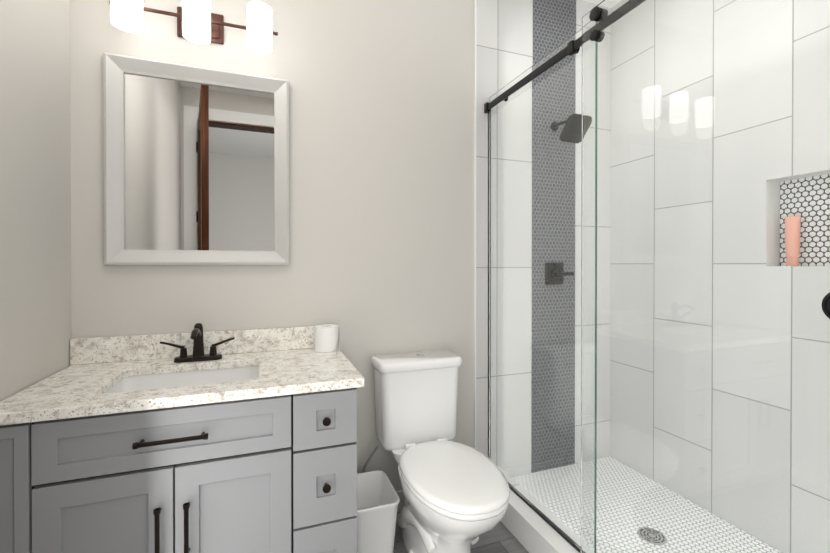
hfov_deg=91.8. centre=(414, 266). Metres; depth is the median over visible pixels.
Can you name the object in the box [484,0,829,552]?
shower enclosure
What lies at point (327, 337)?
toilet paper roll
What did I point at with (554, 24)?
wall tile
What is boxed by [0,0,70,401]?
wall
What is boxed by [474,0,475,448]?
trim
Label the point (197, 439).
bathroom vanity
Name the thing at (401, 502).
baseboard
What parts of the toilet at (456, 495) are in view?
tank, tank lid, bowl, seat, seat lid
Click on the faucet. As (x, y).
(198, 356)
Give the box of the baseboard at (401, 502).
[396,490,403,511]
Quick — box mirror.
[103,52,288,264]
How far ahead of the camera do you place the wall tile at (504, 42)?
2.12 m
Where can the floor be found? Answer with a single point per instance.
(499, 538)
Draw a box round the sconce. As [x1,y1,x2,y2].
[109,0,277,54]
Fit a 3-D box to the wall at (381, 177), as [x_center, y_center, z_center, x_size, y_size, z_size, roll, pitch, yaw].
[-0.028,-0.173,2.049,3.050,2.740,0.120,0,0,-20]
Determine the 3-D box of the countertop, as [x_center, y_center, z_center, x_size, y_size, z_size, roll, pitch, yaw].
[-0.731,0.385,1.428,0.995,0.030,0.561,0,0,-20]
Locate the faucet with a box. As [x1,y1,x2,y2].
[160,323,234,362]
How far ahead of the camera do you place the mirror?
1.65 m
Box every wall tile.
[476,0,532,456]
[533,0,575,64]
[576,0,597,31]
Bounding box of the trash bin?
[357,470,399,552]
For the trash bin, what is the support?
on the floor
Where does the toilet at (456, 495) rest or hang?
on the floor
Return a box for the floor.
[393,512,528,552]
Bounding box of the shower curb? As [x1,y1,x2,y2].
[501,488,578,552]
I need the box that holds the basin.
[106,366,258,392]
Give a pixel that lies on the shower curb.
(527, 527)
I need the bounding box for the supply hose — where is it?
[362,446,378,472]
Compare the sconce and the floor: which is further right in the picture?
the floor
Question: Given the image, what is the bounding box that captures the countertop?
[0,348,364,425]
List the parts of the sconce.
lamp shade, lamp shade, plate, plate, lamp shade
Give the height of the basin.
0.141 m
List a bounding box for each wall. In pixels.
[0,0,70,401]
[70,0,473,490]
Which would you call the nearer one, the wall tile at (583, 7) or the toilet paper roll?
the toilet paper roll
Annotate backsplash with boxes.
[70,326,314,364]
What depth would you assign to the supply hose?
1.82 m
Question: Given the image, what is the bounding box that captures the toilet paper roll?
[315,324,339,353]
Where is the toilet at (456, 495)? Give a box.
[371,350,509,552]
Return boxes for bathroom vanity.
[0,323,364,552]

